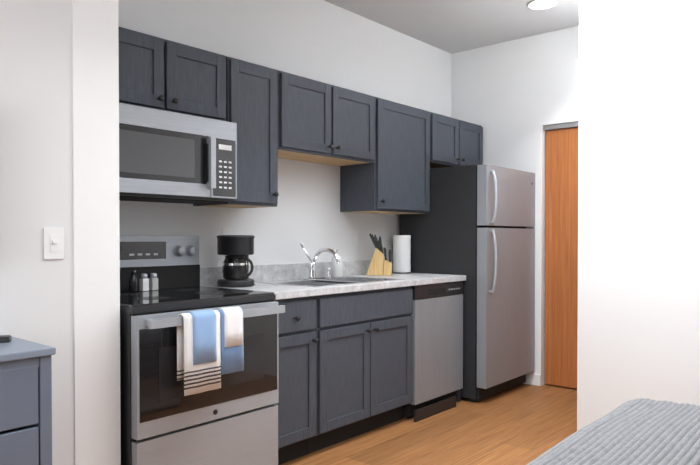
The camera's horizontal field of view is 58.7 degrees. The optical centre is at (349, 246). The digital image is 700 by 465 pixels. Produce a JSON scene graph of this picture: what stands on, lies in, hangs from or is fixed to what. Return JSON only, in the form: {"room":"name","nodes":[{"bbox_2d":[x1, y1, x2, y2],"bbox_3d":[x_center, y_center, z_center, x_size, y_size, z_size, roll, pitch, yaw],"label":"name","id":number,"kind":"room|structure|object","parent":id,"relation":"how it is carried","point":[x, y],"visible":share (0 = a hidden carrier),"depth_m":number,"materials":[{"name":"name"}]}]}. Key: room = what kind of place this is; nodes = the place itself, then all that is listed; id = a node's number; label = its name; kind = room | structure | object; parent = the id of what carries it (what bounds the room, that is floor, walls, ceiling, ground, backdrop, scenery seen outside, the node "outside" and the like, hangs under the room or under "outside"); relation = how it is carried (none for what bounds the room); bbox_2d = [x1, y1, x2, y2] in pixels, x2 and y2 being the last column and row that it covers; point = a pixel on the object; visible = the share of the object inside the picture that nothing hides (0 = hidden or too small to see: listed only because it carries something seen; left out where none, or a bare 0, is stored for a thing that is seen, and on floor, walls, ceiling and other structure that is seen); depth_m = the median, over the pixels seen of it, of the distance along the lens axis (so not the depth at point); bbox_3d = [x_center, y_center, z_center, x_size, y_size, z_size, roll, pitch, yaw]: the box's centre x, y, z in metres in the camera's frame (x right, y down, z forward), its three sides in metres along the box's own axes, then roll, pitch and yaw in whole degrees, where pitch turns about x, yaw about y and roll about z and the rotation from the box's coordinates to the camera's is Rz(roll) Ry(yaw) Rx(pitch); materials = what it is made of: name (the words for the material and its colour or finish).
{"room":"studio apartment","nodes":[
{"label":"studio apartment","id":0,"kind":"room"},
{"bbox_2d":[0,0,74,464],"bbox_3d":[-2.827,-0.227,0.835,0.720,2.800,4.984,1,1,41],"label":"wall","id":1,"kind":"structure","parent":0,"point":[36,198],"depth_m":2.25,"materials":[{"name":"white paint"}]},
{"bbox_2d":[43,228,63,259],"bbox_3d":[-1.087,-0.010,2.286,0.012,0.116,0.072,1,1,41],"label":"light switch","id":2,"kind":"object","parent":1,"relation":"attached to","point":[53,243],"visible":1,"depth_m":2.28,"materials":[{"name":"white plastic"}]},
{"bbox_2d":[72,0,120,464],"bbox_3d":[-0.981,-0.249,2.411,0.006,2.800,0.184,1,1,41],"label":"wall","id":3,"kind":"structure","parent":0,"point":[96,222],"depth_m":2.41,"materials":[{"name":"white paint"}]},
{"bbox_2d":[118,0,450,267],"bbox_3d":[-0.248,-0.275,4.269,0.120,2.800,3.586,1,1,41],"label":"wall","id":4,"kind":"structure","parent":0,"point":[323,41],"depth_m":4.07,"materials":[{"name":"white paint"}]},
{"bbox_2d":[118,26,225,120],"bbox_3d":[-0.984,-0.814,3.042,0.362,0.348,0.743,1,1,41],"label":"upper cabinet","id":5,"kind":"object","parent":4,"relation":"attached to","point":[158,73],"visible":0.5,"depth_m":2.97,"materials":[{"name":"paint"}]},
{"bbox_2d":[119,103,236,203],"bbox_3d":[-0.957,-0.427,3.029,0.426,0.404,0.746,1,1,41],"label":"microwave","id":6,"kind":"object","parent":5,"relation":"attached to","point":[168,157],"visible":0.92,"depth_m":2.93,"materials":[{"name":"silver metal"}]},
{"bbox_2d":[193,56,278,207],"bbox_3d":[-0.621,-0.609,3.465,0.362,0.770,0.348,1,1,41],"label":"upper cabinet","id":7,"kind":"object","parent":4,"relation":"attached to","point":[252,100],"visible":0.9,"depth_m":3.37,"materials":[{"name":"paint"}]},
{"bbox_2d":[277,70,374,165],"bbox_3d":[-0.220,-0.778,3.925,0.362,0.445,0.874,1,1,41],"label":"upper cabinet","id":8,"kind":"object","parent":4,"relation":"attached to","point":[322,123],"visible":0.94,"depth_m":3.79,"materials":[{"name":"paint"}]},
{"bbox_2d":[354,230,360,245],"bbox_3d":[0.054,-0.060,4.520,0.012,0.118,0.074,1,1,41],"label":"outlet","id":9,"kind":"object","parent":4,"relation":"attached to","point":[357,237],"visible":1,"depth_m":4.52,"materials":[{"name":"white plastic"}]},
{"bbox_2d":[340,97,429,213],"bbox_3d":[0.281,-0.626,4.505,0.362,0.765,0.651,1,1,41],"label":"upper cabinet","id":10,"kind":"object","parent":4,"relation":"attached to","point":[394,178],"visible":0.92,"depth_m":4.35,"materials":[{"name":"paint"}]},
{"bbox_2d":[429,112,482,168],"bbox_3d":[0.758,-0.827,5.054,0.362,0.378,0.794,1,1,41],"label":"upper cabinet","id":11,"kind":"object","parent":4,"relation":"attached to","point":[454,142],"visible":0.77,"depth_m":4.91,"materials":[{"name":"paint"}]},
{"bbox_2d":[280,383,576,464],"bbox_3d":[0.838,1.231,0.337,7.300,0.100,9.000,1,1,41],"label":"floor","id":12,"kind":"structure","parent":0,"point":[522,424],"depth_m":3.72,"materials":[{"name":"brown wood"}]},
{"bbox_2d":[0,336,55,464],"bbox_3d":[-1.315,0.739,1.738,0.389,0.844,0.826,1,1,41],"label":"dresser","id":13,"kind":"object","parent":12,"relation":"on","point":[25,402],"visible":0.85,"depth_m":1.88,"materials":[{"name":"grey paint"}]},
{"bbox_2d":[0,335,11,342],"bbox_3d":[-1.183,0.302,2.015,0.150,0.020,0.044,0,1,-21],"label":"remote","id":14,"kind":"object","parent":13,"relation":"on","point":[5,338],"visible":1,"depth_m":2.02,"materials":[{"name":"grey plastic"}]},
{"bbox_2d":[120,236,284,464],"bbox_3d":[-0.817,0.547,2.927,0.789,1.194,0.760,1,1,41],"label":"stove","id":15,"kind":"object","parent":12,"relation":"on","point":[199,374],"visible":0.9,"depth_m":2.69,"materials":[{"name":"silver metal"}]},
{"bbox_2d":[129,270,137,291],"bbox_3d":[-1.060,0.171,3.049,0.044,0.105,0.044,1,1,41],"label":"bottle","id":16,"kind":"object","parent":15,"relation":"on","point":[133,283],"visible":1,"depth_m":3.03,"materials":[{"name":"black glass"}]},
{"bbox_2d":[139,274,148,290],"bbox_3d":[-1.024,0.180,3.097,0.034,0.086,0.034,1,1,41],"label":"salt shaker","id":17,"kind":"object","parent":15,"relation":"on","point":[144,282],"visible":1,"depth_m":3.08,"materials":[{"name":"white"}]},
{"bbox_2d":[149,273,157,290],"bbox_3d":[-0.992,0.179,3.143,0.034,0.086,0.034,1,1,41],"label":"pepper shaker","id":18,"kind":"object","parent":15,"relation":"on","point":[153,282],"visible":1,"depth_m":3.13,"materials":[{"name":"grey"}]},
{"bbox_2d":[274,296,317,464],"bbox_3d":[-0.505,0.700,3.396,0.652,0.874,0.344,1,1,41],"label":"base cabinet","id":19,"kind":"object","parent":12,"relation":"on","point":[298,341],"visible":0.33,"depth_m":3.23,"materials":[{"name":"paint"}]},
{"bbox_2d":[307,286,412,453],"bbox_3d":[-0.100,0.694,3.863,0.652,0.874,0.886,1,1,41],"label":"base cabinet","id":20,"kind":"object","parent":12,"relation":"on","point":[364,364],"visible":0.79,"depth_m":3.63,"materials":[{"name":"paint"}]},
{"bbox_2d":[200,243,465,299],"bbox_3d":[-0.014,0.184,3.969,0.634,0.410,1.864,1,1,41],"label":"countertop","id":21,"kind":"structure","parent":20,"relation":"on","point":[295,280],"depth_m":3.90,"materials":[{"name":"stone"}]},
{"bbox_2d":[217,235,254,287],"bbox_3d":[-0.653,0.080,3.486,0.277,0.283,0.230,1,1,41],"label":"coffee maker","id":22,"kind":"object","parent":21,"relation":"on","point":[237,250],"visible":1,"depth_m":3.38,"materials":[{"name":"black plastic"}]},
{"bbox_2d":[298,243,339,279],"bbox_3d":[-0.154,0.095,3.962,0.251,0.232,0.274,1,1,41],"label":"faucet","id":23,"kind":"object","parent":21,"relation":"on","point":[312,265],"depth_m":3.97,"materials":[{"name":"silver metal"}]},
{"bbox_2d":[258,276,404,286],"bbox_3d":[-0.097,0.302,3.856,0.490,0.178,0.815,1,1,41],"label":"sink","id":24,"kind":"object","parent":21,"relation":"in","point":[312,281],"depth_m":3.90,"materials":[{"name":"silver metal"}]},
{"bbox_2d":[331,248,342,276],"bbox_3d":[-0.088,0.111,4.182,0.076,0.193,0.076,1,1,41],"label":"soap dispenser","id":25,"kind":"object","parent":21,"relation":"on","point":[337,270],"visible":0.75,"depth_m":4.15,"materials":[{"name":"white"}]},
{"bbox_2d":[366,233,391,274],"bbox_3d":[0.209,0.057,4.473,0.183,0.301,0.104,0,1,2],"label":"knife block","id":26,"kind":"object","parent":21,"relation":"on","point":[376,266],"visible":1,"depth_m":4.42,"materials":[{"name":"brown wood"}]},
{"bbox_2d":[392,230,411,273],"bbox_3d":[0.394,0.038,4.733,0.150,0.330,0.150,1,1,41],"label":"paper towel","id":27,"kind":"object","parent":21,"relation":"on","point":[401,254],"visible":1,"depth_m":4.68,"materials":[{"name":"white paper"}]},
{"bbox_2d":[403,281,462,421],"bbox_3d":[0.382,0.687,4.426,0.644,0.872,0.628,1,1,41],"label":"dishwasher","id":28,"kind":"object","parent":12,"relation":"on","point":[437,314],"visible":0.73,"depth_m":4.19,"materials":[{"name":"silver metal"}]},
{"bbox_2d":[399,164,534,401],"bbox_3d":[0.952,0.266,4.899,0.810,1.700,0.798,1,1,41],"label":"refrigerator","id":29,"kind":"object","parent":12,"relation":"on","point":[474,222],"visible":0.83,"depth_m":4.55,"materials":[{"name":"grey metal"}]},
{"bbox_2d":[526,398,699,464],"bbox_3d":[1.375,0.843,1.192,2.116,0.652,1.573,1,1,41],"label":"bed","id":30,"kind":"object","parent":12,"relation":"on","point":[643,431],"visible":1,"depth_m":1.85,"materials":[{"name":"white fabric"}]},
{"bbox_2d":[324,0,578,53],"bbox_3d":[0.838,-1.669,0.296,7.300,0.100,9.000,1,1,41],"label":"ceiling","id":31,"kind":"structure","parent":0,"point":[452,26],"depth_m":4.59,"materials":[{"name":"white paint"}]},
{"bbox_2d":[527,0,556,9],"bbox_3d":[1.325,-1.671,4.294,0.200,0.008,0.200,1,1,41],"label":"recessed light","id":32,"kind":"object","parent":31,"relation":"in","point":[539,4],"visible":0.96,"depth_m":4.29,"materials":[{"name":"white"}]},
{"bbox_2d":[451,25,578,385],"bbox_3d":[1.539,-0.286,5.047,1.563,2.800,0.170,1,1,41],"label":"wall","id":33,"kind":"structure","parent":0,"point":[512,98],"depth_m":5.02,"materials":[{"name":"white paint"}]},
{"bbox_2d":[524,373,540,385],"bbox_3d":[1.212,1.067,5.229,0.815,0.090,0.012,1,1,41],"label":"baseboard","id":34,"kind":"structure","parent":33,"relation":"attached to","point":[533,379],"depth_m":5.00,"materials":[{"name":"white"}]},
{"bbox_2d":[543,122,578,388],"bbox_3d":[1.831,0.075,4.766,0.708,2.062,0.080,1,1,41],"label":"door","id":35,"kind":"structure","parent":33,"relation":"in","point":[561,270],"depth_m":4.89,"materials":[{"name":"brown wood"}]},
{"bbox_2d":[577,0,699,430],"bbox_3d":[3.808,-0.247,2.321,5.437,2.800,1.320,1,1,41],"label":"wall","id":36,"kind":"structure","parent":0,"point":[638,332],"depth_m":3.39,"materials":[{"name":"white paint"}]}
]}

